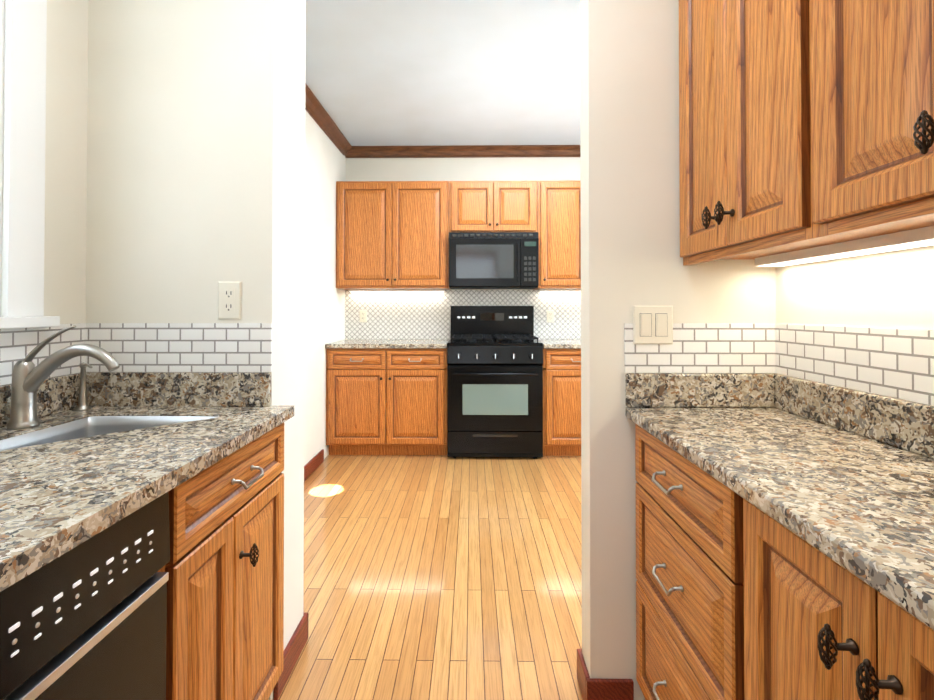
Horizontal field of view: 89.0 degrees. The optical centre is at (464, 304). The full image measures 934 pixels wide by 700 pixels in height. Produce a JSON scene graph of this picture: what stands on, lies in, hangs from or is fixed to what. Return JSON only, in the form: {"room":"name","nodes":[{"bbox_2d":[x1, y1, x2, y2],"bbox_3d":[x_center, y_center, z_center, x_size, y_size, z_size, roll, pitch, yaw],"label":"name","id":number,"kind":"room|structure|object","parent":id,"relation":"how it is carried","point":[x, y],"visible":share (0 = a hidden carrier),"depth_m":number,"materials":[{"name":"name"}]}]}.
{"room":"kitchen","nodes":[
{"label":"kitchen","id":0,"kind":"room"},
{"bbox_2d":[5,0,345,465],"bbox_3d":[-1.228,-0.141,1.447,0.150,2.690,6.400,0,-1,1],"label":"wall","id":1,"kind":"structure","parent":0,"point":[66,164],"depth_m":1.43,"materials":[{"name":"paint"}]},
{"bbox_2d":[0,0,59,328],"bbox_3d":[-1.214,-0.599,0.837,0.195,1.308,0.950,0,-1,1],"label":"window","id":2,"kind":"structure","parent":1,"relation":"in","point":[23,27],"depth_m":1.22,"materials":[{"name":"white paint"}]},
{"bbox_2d":[0,323,85,384],"bbox_3d":[-1.157,0.123,0.850,0.006,0.146,1.172,0,-1,1],"label":"tiled wall","id":3,"kind":"structure","parent":1,"relation":"attached to","point":[17,344],"depth_m":1.28,"materials":[{"name":"white tile"}]},
{"bbox_2d":[304,449,323,480],"bbox_3d":[-1.127,1.171,2.721,0.017,0.095,2.020,0,-1,1],"label":"baseboard","id":4,"kind":"structure","parent":1,"relation":"attached to","point":[313,464],"depth_m":3.48,"materials":[{"name":"brown wood"}]},
{"bbox_2d":[305,83,351,155],"bbox_3d":[-1.093,-1.425,3.047,0.075,0.088,2.614,0,-1,1],"label":"crown molding","id":5,"kind":"structure","parent":1,"relation":"attached to","point":[318,114],"depth_m":3.67,"materials":[{"name":"brown wood"}]},
{"bbox_2d":[278,455,582,699],"bbox_3d":[0.547,1.233,1.407,7.200,0.060,6.400,0,-1,1],"label":"floor","id":6,"kind":"structure","parent":0,"point":[436,577],"depth_m":2.09,"materials":[{"name":"brown wood"}]},
{"bbox_2d":[0,325,293,699],"bbox_3d":[-0.829,0.622,0.844,0.661,1.150,1.175,0,-1,1],"label":"base cabinet","id":7,"kind":"object","parent":6,"relation":"on","point":[141,535],"visible":1,"depth_m":0.94,"materials":[{"name":"brown wood"}]},
{"bbox_2d":[0,491,169,699],"bbox_3d":[-0.839,0.761,0.560,0.613,0.866,0.602,0,-1,1],"label":"dishwasher","id":8,"kind":"object","parent":7,"relation":"in","point":[87,620],"depth_m":0.69,"materials":[{"name":"black metal"}]},
{"bbox_2d":[0,372,293,591],"bbox_3d":[-0.840,0.263,0.848,0.638,0.132,1.175,0,-1,1],"label":"countertop","id":9,"kind":"structure","parent":7,"relation":"on","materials":[{"name":"stone"}]},
{"bbox_2d":[6,325,119,429],"bbox_3d":[-0.985,0.176,1.170,0.266,0.250,0.062,0,-1,1],"label":"faucet","id":10,"kind":"object","parent":9,"relation":"on","point":[27,378],"depth_m":1.16,"materials":[{"name":"silver metal"}]},
{"bbox_2d":[74,362,92,410],"bbox_3d":[-1.091,0.235,1.370,0.061,0.136,0.043,0,-1,1],"label":"soap dispenser","id":11,"kind":"object","parent":9,"relation":"on","point":[80,386],"depth_m":1.37,"materials":[{"name":"silver metal"}]},
{"bbox_2d":[0,416,215,450],"bbox_3d":[-0.844,0.415,1.091,0.424,0.224,0.462,0,-1,1],"label":"sink","id":12,"kind":"object","parent":9,"relation":"in","point":[71,433],"depth_m":1.14,"materials":[{"name":"silver metal"}]},
{"bbox_2d":[325,339,580,455],"bbox_3d":[0.535,0.775,4.065,3.298,0.915,0.630,0,-1,1],"label":"base unit","id":13,"kind":"object","parent":6,"relation":"on","point":[386,396],"visible":0.44,"depth_m":3.80,"materials":[{"name":"brown wood"}]},
{"bbox_2d":[325,339,580,348],"bbox_3d":[0.535,0.336,4.076,3.298,0.035,0.607,0,-1,1],"label":"countertop","id":14,"kind":"structure","parent":13,"relation":"on","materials":[{"name":"stone"}]},
{"bbox_2d":[447,306,542,457],"bbox_3d":[0.243,0.620,4.033,0.756,1.225,0.691,0,-1,1],"label":"range","id":15,"kind":"object","parent":6,"relation":"on","point":[495,377],"visible":1,"depth_m":3.75,"materials":[{"name":"black metal"}]},
{"bbox_2d":[625,373,933,699],"bbox_3d":[0.682,0.697,0.822,0.469,1.000,1.175,0,-1,1],"label":"base cabinet","id":16,"kind":"object","parent":6,"relation":"on","point":[784,537],"visible":1,"depth_m":0.88,"materials":[{"name":"brown wood"}]},
{"bbox_2d":[86,0,775,699],"bbox_3d":[1.424,-0.140,1.550,5.150,2.690,0.280,0,-1,1],"label":"wall","id":17,"kind":"structure","parent":0,"point":[195,151],"depth_m":1.44,"materials":[{"name":"paint"}]},
{"bbox_2d":[218,281,240,319],"bbox_3d":[-0.711,-0.013,1.434,0.070,0.115,0.007,0,-1,1],"label":"outlet","id":18,"kind":"object","parent":17,"relation":"attached to","point":[229,300],"visible":1,"depth_m":1.43,"materials":[{"name":"beige plastic"}]},
{"bbox_2d":[287,612,307,645],"bbox_3d":[-0.842,1.159,1.715,0.554,0.095,0.017,0,-1,1],"label":"baseboard","id":19,"kind":"structure","parent":17,"relation":"attached to","point":[299,637],"depth_m":1.65,"materials":[{"name":"brown wood"}]},
{"bbox_2d":[85,323,775,372],"bbox_3d":[-0.113,0.129,1.425,2.079,0.146,0.006,0,-1,1],"label":"tile backsplash","id":20,"kind":"structure","parent":17,"relation":"attached to","point":[247,347],"depth_m":1.43,"materials":[{"name":"white tile"}]},
{"bbox_2d":[633,306,672,343],"bbox_3d":[0.559,0.060,1.407,0.116,0.115,0.011,0,-1,1],"label":"light switch","id":21,"kind":"object","parent":20,"relation":"attached to","point":[652,324],"visible":1,"depth_m":1.41,"materials":[{"name":"beige plastic"}]},
{"bbox_2d":[577,649,633,686],"bbox_3d":[2.154,1.157,1.502,3.588,0.095,0.014,0,-1,1],"label":"baseboard","id":22,"kind":"structure","parent":17,"relation":"attached to","point":[584,680],"depth_m":1.40,"materials":[{"name":"brown wood"}]},
{"bbox_2d":[305,0,579,145],"bbox_3d":[0.547,-1.516,1.438,7.200,0.060,6.400,0,-1,1],"label":"ceiling","id":23,"kind":"structure","parent":0,"point":[432,72],"depth_m":2.98,"materials":[{"name":"paint"}]},
{"bbox_2d":[346,157,580,339],"bbox_3d":[1.464,-0.108,4.455,5.450,2.690,0.150,0,-1,1],"label":"wall","id":24,"kind":"structure","parent":0,"point":[478,169],"depth_m":4.41,"materials":[{"name":"paint"}]},
{"bbox_2d":[336,181,451,291],"bbox_3d":[-0.625,-0.602,4.246,0.974,0.925,0.332,0,-1,1],"label":"upper cabinet","id":25,"kind":"object","parent":24,"relation":"attached to","point":[392,236],"depth_m":4.08,"materials":[{"name":"brown wood"}]},
{"bbox_2d":[349,289,580,291],"bbox_3d":[0.439,-0.127,4.344,2.998,0.020,0.060,0,-1,1],"label":"light","id":26,"kind":"object","parent":25,"relation":"attached to","point":[350,290],"depth_m":4.33,"materials":[{"name":"white paint"}]},
{"bbox_2d":[345,290,580,338],"bbox_3d":[0.589,0.093,4.386,3.400,0.456,0.006,0,-1,1],"label":"tile backsplash","id":27,"kind":"structure","parent":24,"relation":"attached to","point":[408,315],"depth_m":4.39,"materials":[{"name":"white tile"}]},
{"bbox_2d":[359,310,366,321],"bbox_3d":[-0.942,0.107,4.400,0.070,0.115,0.007,0,-1,1],"label":"electrical outlet","id":28,"kind":"object","parent":27,"relation":"attached to","point":[362,315],"visible":1,"depth_m":4.40,"materials":[{"name":"beige plastic"}]},
{"bbox_2d":[547,310,553,321],"bbox_3d":[0.788,0.106,4.375,0.070,0.115,0.007,0,-1,1],"label":"electrical outlet","id":29,"kind":"object","parent":27,"relation":"attached to","point":[550,315],"visible":1,"depth_m":4.37,"materials":[{"name":"beige plastic"}]},
{"bbox_2d":[345,145,580,157],"bbox_3d":[1.463,-1.410,4.357,5.150,0.088,0.075,0,-1,1],"label":"crown molding","id":30,"kind":"structure","parent":24,"relation":"attached to","point":[475,151],"depth_m":4.37,"materials":[{"name":"brown wood"}]},
{"bbox_2d":[452,181,539,235],"bbox_3d":[0.246,-0.837,4.236,0.760,0.455,0.332,0,-1,1],"label":"upper cabinet","id":31,"kind":"object","parent":24,"relation":"attached to","point":[477,206],"depth_m":4.07,"materials":[{"name":"brown wood"}]},
{"bbox_2d":[449,232,538,288],"bbox_3d":[0.245,-0.376,4.188,0.754,0.464,0.416,0,-1,1],"label":"microwave","id":32,"kind":"object","parent":31,"relation":"attached to","point":[493,260],"visible":1,"depth_m":4.00,"materials":[{"name":"black"}]},
{"bbox_2d":[533,180,580,291],"bbox_3d":[0.866,-0.602,4.225,0.473,0.925,0.332,0,-1,1],"label":"upper cabinet","id":33,"kind":"object","parent":24,"relation":"attached to","point":[560,201],"depth_m":4.06,"materials":[{"name":"brown wood"}]},
{"bbox_2d":[776,245,933,405],"bbox_3d":[0.980,-0.160,-0.184,0.150,2.690,3.200,0,-1,1],"label":"wall","id":34,"kind":"structure","parent":0,"point":[893,289],"depth_m":1.10,"materials":[{"name":"paint"}]},
{"bbox_2d":[679,0,933,265],"bbox_3d":[0.748,-0.594,0.854,0.335,0.958,1.138,0,-1,1],"label":"upper cabinet","id":35,"kind":"object","parent":34,"relation":"attached to","point":[806,131],"visible":1,"depth_m":0.90,"materials":[{"name":"brown wood"}]},
{"bbox_2d":[755,226,933,265],"bbox_3d":[0.871,-0.128,0.873,0.073,0.025,1.010,0,-1,1],"label":"light","id":36,"kind":"object","parent":35,"relation":"attached to","point":[920,236],"depth_m":1.03,"materials":[{"name":"white paint"}]},
{"bbox_2d":[775,324,933,405],"bbox_3d":[0.915,0.123,0.821,0.006,0.146,1.172,0,-1,1],"label":"tiled wall","id":37,"kind":"structure","parent":34,"relation":"attached to","point":[897,363],"depth_m":1.09,"materials":[{"name":"white tile"}]}
]}

